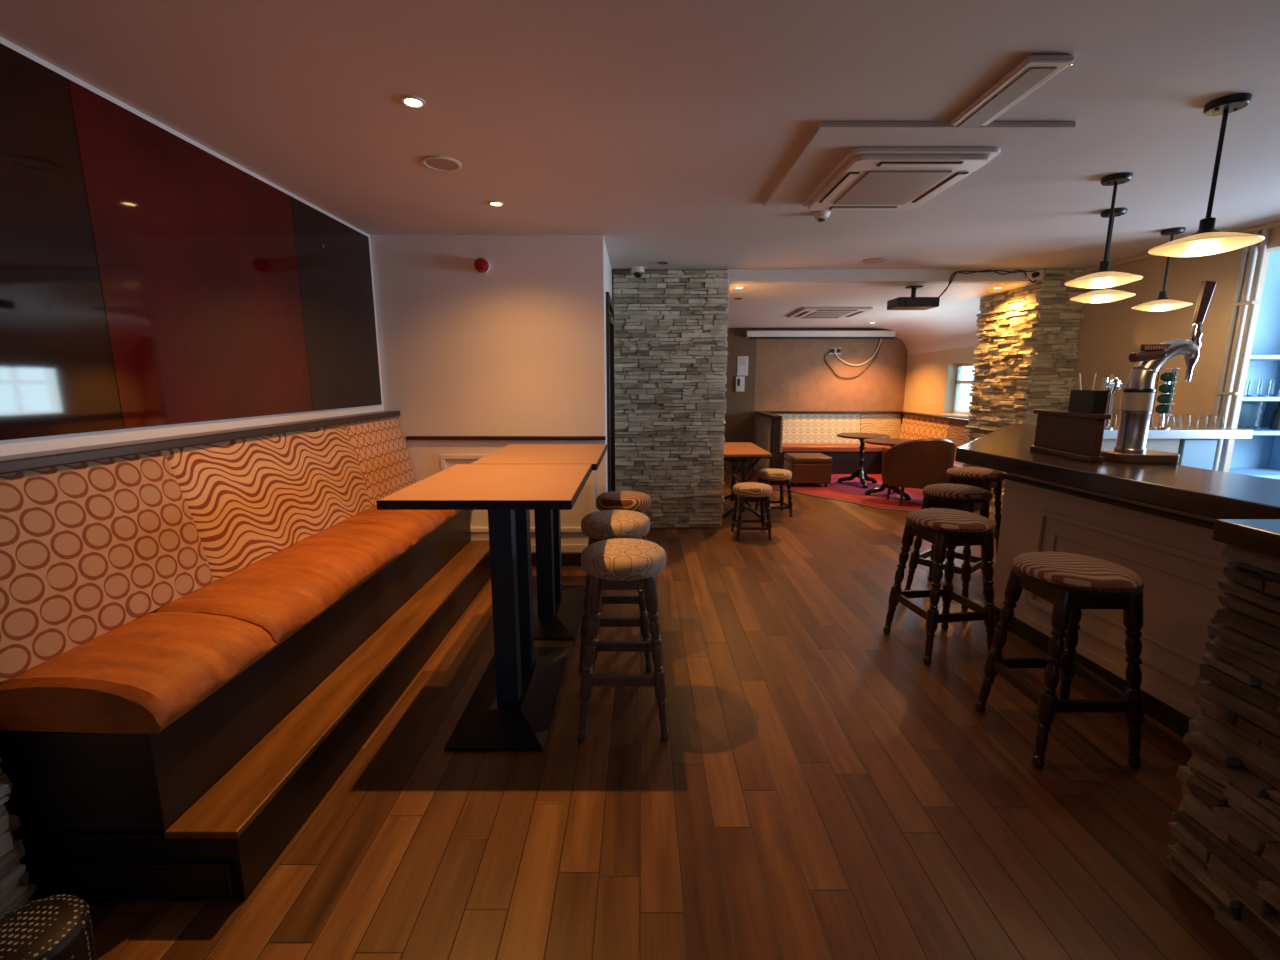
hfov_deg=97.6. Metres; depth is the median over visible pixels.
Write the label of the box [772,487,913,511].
trim
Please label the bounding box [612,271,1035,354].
ceiling
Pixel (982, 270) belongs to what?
cable
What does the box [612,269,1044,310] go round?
ceiling beam
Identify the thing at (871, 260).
ceiling disc
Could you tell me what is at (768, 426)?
wall
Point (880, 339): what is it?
cable
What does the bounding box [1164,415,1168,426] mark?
drinking glass
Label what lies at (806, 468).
ottoman
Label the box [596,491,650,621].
bar stool
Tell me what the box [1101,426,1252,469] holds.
countertop
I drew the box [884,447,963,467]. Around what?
seat cushion
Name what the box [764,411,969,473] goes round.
bench
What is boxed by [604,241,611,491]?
wall
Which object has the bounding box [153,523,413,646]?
seat cushion
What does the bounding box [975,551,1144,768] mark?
bar stool
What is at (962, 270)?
power cable
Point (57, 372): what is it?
wall panel
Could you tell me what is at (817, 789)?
floor
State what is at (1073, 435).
wooden box
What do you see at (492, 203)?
recessed light
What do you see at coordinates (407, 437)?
trim
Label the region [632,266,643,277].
security camera
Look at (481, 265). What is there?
fire alarm
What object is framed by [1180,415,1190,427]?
drinking glass
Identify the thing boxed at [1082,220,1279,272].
trim
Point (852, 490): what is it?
floor
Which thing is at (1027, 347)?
stone pier
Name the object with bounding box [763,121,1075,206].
ceiling panel
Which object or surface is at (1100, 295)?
pendant lamp
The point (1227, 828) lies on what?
bar
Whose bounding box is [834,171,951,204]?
grille
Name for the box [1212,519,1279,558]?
countertop
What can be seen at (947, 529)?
bar stool
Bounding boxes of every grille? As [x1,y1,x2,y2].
[426,158,457,169]
[806,312,850,316]
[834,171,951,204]
[958,68,1056,126]
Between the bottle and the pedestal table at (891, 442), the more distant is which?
the pedestal table at (891, 442)
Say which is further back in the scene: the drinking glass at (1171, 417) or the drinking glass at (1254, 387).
the drinking glass at (1254, 387)
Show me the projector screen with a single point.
(751, 334)
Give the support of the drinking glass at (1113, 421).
on the countertop at (1196, 447)
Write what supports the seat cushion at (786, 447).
on the bench at (803, 431)
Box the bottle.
[1269,401,1279,429]
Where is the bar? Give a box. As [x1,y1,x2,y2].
[1166,519,1279,959]
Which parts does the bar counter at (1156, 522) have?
rail, panel moulding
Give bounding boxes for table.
[376,464,591,750]
[470,444,606,639]
[722,442,772,518]
[837,433,889,487]
[863,438,912,499]
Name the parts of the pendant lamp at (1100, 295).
lamp shade, rod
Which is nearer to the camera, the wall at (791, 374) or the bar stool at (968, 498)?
the bar stool at (968, 498)
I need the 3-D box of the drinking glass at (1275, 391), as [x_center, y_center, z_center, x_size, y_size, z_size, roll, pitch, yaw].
[4.790,-0.691,4.214,0.068,0.120,0.066,0,10,0]
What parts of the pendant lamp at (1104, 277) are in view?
lamp shade, rod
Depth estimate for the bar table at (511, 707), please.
2.39 m
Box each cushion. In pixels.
[0,612,276,732]
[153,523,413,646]
[339,505,461,545]
[782,443,889,451]
[784,453,832,462]
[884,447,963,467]
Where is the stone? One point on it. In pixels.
(15, 891)
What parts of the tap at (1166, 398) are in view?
green knob, green knob, green knob, green knob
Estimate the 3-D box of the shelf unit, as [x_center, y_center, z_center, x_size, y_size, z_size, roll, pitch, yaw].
[5.090,-0.361,4.308,1.620,2.100,0.370,0,10,0]
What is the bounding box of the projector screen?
[746,330,895,338]
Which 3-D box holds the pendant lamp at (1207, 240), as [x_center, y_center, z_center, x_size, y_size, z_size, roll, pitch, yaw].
[2.150,-1.124,2.095,0.316,0.532,0.316,0,10,0]
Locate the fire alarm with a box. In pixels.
[474,258,489,273]
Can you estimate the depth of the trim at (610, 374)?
4.89 m
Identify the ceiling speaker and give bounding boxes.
[422,155,461,170]
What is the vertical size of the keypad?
0.240 m
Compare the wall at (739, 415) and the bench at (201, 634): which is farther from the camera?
the wall at (739, 415)
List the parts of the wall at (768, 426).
inset moulding, panel, cap rail, post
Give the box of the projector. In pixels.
[887,286,939,309]
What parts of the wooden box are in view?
lid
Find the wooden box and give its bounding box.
[1030,409,1111,461]
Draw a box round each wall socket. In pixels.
[829,348,840,353]
[1025,271,1042,279]
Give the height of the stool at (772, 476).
0.489 m
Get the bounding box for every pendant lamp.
[1064,172,1142,288]
[1070,207,1135,302]
[1131,227,1192,311]
[1148,93,1264,256]
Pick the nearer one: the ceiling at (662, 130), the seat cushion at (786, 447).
the ceiling at (662, 130)
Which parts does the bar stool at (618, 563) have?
leg, leg, leg, leg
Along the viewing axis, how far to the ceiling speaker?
2.62 m
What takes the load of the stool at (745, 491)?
on the floor at (817, 789)
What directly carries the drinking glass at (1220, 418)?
on the countertop at (1196, 447)
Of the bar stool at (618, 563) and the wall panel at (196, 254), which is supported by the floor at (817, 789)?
the bar stool at (618, 563)
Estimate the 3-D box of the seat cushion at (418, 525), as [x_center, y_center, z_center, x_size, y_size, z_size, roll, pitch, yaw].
[-1.490,0.200,3.685,0.460,0.154,1.143,0,10,0]
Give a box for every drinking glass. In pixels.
[1109,414,1116,426]
[1149,415,1153,426]
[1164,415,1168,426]
[1168,415,1174,427]
[1174,415,1177,427]
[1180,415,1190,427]
[1197,415,1208,427]
[1207,415,1216,427]
[1216,415,1224,427]
[1243,380,1250,395]
[1247,380,1261,395]
[1258,380,1272,395]
[1270,380,1279,395]
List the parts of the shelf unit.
shelf, shelf, shelf, shelf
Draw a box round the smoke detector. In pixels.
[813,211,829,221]
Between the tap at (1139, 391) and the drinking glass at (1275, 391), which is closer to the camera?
the tap at (1139, 391)
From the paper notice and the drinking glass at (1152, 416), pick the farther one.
the paper notice
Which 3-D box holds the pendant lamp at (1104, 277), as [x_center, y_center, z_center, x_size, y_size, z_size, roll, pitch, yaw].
[2.390,-1.259,2.853,0.316,0.532,0.316,0,10,0]
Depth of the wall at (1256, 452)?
4.54 m
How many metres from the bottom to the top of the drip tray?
0.045 m
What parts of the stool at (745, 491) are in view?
leg, leg, leg, leg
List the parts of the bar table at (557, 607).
plate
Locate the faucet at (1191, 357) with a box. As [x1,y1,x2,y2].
[1184,323,1202,380]
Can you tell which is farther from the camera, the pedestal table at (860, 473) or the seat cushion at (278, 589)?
the pedestal table at (860, 473)
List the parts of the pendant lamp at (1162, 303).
lamp shade, rod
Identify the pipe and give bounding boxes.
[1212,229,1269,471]
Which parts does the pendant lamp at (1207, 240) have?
lamp shade, rod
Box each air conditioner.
[787,307,872,317]
[802,147,1000,209]
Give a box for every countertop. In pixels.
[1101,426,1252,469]
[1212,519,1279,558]
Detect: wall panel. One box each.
[0,43,123,439]
[68,79,312,428]
[291,197,381,410]
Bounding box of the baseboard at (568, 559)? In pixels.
[531,553,581,565]
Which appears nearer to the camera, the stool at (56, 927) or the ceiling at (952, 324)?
the stool at (56, 927)
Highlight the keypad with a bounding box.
[735,376,744,391]
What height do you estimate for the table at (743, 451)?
0.726 m
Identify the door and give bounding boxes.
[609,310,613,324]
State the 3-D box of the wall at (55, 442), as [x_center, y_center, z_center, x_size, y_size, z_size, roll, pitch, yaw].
[-1.950,0.026,1.122,0.100,2.455,6.400,0,10,0]
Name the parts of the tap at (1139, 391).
badge panel, tap handle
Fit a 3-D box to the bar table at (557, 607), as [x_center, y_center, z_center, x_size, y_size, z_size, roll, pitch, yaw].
[-0.556,0.339,3.454,0.665,1.022,0.918,0,10,0]
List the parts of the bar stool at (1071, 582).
leg, leg, leg, stud trim, leg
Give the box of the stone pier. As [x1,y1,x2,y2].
[962,270,1087,521]
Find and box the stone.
[0,758,36,916]
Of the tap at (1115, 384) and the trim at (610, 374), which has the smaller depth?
the tap at (1115, 384)
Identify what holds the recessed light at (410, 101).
in the ceiling at (662, 130)
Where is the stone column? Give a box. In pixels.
[613,270,729,527]
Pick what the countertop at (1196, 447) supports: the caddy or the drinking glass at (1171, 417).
the drinking glass at (1171, 417)
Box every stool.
[0,894,96,959]
[578,510,651,670]
[578,538,668,740]
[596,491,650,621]
[731,482,771,539]
[755,468,792,516]
[883,508,995,664]
[904,483,992,609]
[946,467,1004,557]
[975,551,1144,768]
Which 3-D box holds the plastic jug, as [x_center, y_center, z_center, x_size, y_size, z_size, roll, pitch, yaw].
[4.620,-0.501,4.258,0.190,0.230,0.190,0,10,0]
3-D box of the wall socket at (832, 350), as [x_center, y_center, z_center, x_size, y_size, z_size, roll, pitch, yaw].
[3.099,-2.045,8.874,0.180,0.100,0.050,0,10,0]
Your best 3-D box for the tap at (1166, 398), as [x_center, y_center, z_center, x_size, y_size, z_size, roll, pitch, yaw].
[3.500,-0.540,3.733,0.110,0.403,0.110,0,10,0]
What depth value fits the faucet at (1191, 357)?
2.73 m
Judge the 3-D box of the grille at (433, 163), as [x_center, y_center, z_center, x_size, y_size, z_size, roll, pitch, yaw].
[-0.930,-1.485,2.630,0.156,0.004,0.156,0,10,0]
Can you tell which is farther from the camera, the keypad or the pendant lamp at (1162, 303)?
the keypad
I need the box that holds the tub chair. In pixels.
[882,438,955,505]
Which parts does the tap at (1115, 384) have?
stem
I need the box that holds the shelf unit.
[1229,355,1279,479]
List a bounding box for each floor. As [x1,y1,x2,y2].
[86,470,1257,959]
[748,469,931,509]
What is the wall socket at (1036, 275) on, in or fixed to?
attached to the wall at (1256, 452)
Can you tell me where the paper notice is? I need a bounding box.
[737,356,748,375]
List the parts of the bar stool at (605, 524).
leg, leg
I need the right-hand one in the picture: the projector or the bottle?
the bottle
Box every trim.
[406,436,605,439]
[440,455,595,552]
[606,292,614,491]
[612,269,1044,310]
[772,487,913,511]
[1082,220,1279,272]
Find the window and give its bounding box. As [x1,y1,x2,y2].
[941,362,975,417]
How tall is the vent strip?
0.026 m
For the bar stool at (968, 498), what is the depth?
3.67 m
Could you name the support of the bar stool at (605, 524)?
on the floor at (817, 789)
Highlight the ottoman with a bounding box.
[784,453,832,486]
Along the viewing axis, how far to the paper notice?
8.89 m
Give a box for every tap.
[1100,280,1216,463]
[1101,377,1121,428]
[1150,368,1180,429]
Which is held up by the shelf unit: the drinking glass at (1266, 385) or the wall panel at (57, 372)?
the drinking glass at (1266, 385)
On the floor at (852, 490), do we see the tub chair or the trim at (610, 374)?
the tub chair
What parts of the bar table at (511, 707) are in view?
plate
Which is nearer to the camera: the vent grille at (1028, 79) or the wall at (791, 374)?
the vent grille at (1028, 79)
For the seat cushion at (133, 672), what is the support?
on the bench at (201, 634)
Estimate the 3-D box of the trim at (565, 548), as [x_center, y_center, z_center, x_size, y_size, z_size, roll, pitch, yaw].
[-0.990,0.187,4.270,1.460,0.765,0.018,0,10,0]
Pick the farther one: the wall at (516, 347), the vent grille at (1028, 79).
the wall at (516, 347)
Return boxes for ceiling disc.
[862,258,887,262]
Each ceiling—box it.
[0,0,1279,270]
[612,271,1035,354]
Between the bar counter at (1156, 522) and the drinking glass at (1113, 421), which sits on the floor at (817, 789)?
the bar counter at (1156, 522)
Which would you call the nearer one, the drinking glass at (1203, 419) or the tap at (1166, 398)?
the tap at (1166, 398)
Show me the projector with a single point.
(913, 302)
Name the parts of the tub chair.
leg, leg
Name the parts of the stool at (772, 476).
leg, leg, leg, leg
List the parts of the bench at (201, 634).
backrest, plinth panel, rail, backrest, backrest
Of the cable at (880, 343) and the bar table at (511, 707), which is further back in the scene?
the cable at (880, 343)
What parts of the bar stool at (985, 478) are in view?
leg, leg, leg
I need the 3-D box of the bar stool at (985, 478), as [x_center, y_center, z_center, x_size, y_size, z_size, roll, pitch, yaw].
[2.680,0.283,4.540,0.417,0.754,0.417,-9,13,-41]
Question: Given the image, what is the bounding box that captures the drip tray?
[1100,450,1179,463]
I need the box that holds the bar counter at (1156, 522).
[955,423,1279,736]
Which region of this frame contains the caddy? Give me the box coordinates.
[1068,390,1108,413]
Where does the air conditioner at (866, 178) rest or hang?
attached to the ceiling panel at (830, 142)
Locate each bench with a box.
[0,411,490,900]
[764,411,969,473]
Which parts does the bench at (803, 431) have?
backrest, rail, backrest, backrest, backrest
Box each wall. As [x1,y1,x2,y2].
[0,37,383,456]
[370,235,606,568]
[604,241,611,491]
[723,328,756,469]
[752,328,907,468]
[754,411,783,472]
[902,250,1279,467]
[1068,227,1279,471]
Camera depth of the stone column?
5.34 m
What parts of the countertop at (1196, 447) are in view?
fridge door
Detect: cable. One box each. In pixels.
[824,343,880,377]
[835,339,881,365]
[939,270,1035,297]
[940,270,1036,294]
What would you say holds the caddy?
on the wooden box
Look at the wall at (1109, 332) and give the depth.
4.33 m
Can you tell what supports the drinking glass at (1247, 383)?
on the shelf unit
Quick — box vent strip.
[950,55,1074,126]
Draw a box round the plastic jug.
[1237,401,1267,429]
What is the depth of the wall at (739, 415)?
8.98 m
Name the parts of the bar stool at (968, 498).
leg, leg, leg, leg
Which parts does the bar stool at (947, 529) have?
leg, leg, leg, stud trim, leg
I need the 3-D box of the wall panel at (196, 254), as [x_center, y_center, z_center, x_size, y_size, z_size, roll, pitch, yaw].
[-1.894,-0.861,2.540,0.012,1.155,1.197,0,10,0]
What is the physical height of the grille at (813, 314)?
0.008 m
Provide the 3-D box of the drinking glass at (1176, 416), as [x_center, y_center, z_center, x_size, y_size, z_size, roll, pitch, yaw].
[3.729,-0.412,3.916,0.052,0.086,0.051,0,10,0]
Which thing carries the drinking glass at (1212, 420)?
on the countertop at (1196, 447)
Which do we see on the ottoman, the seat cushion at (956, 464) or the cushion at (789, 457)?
the cushion at (789, 457)
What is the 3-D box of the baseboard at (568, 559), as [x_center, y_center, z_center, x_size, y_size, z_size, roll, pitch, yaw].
[-0.677,0.616,4.343,0.845,0.105,0.025,0,10,0]
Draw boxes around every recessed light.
[400,95,425,107]
[488,201,503,206]

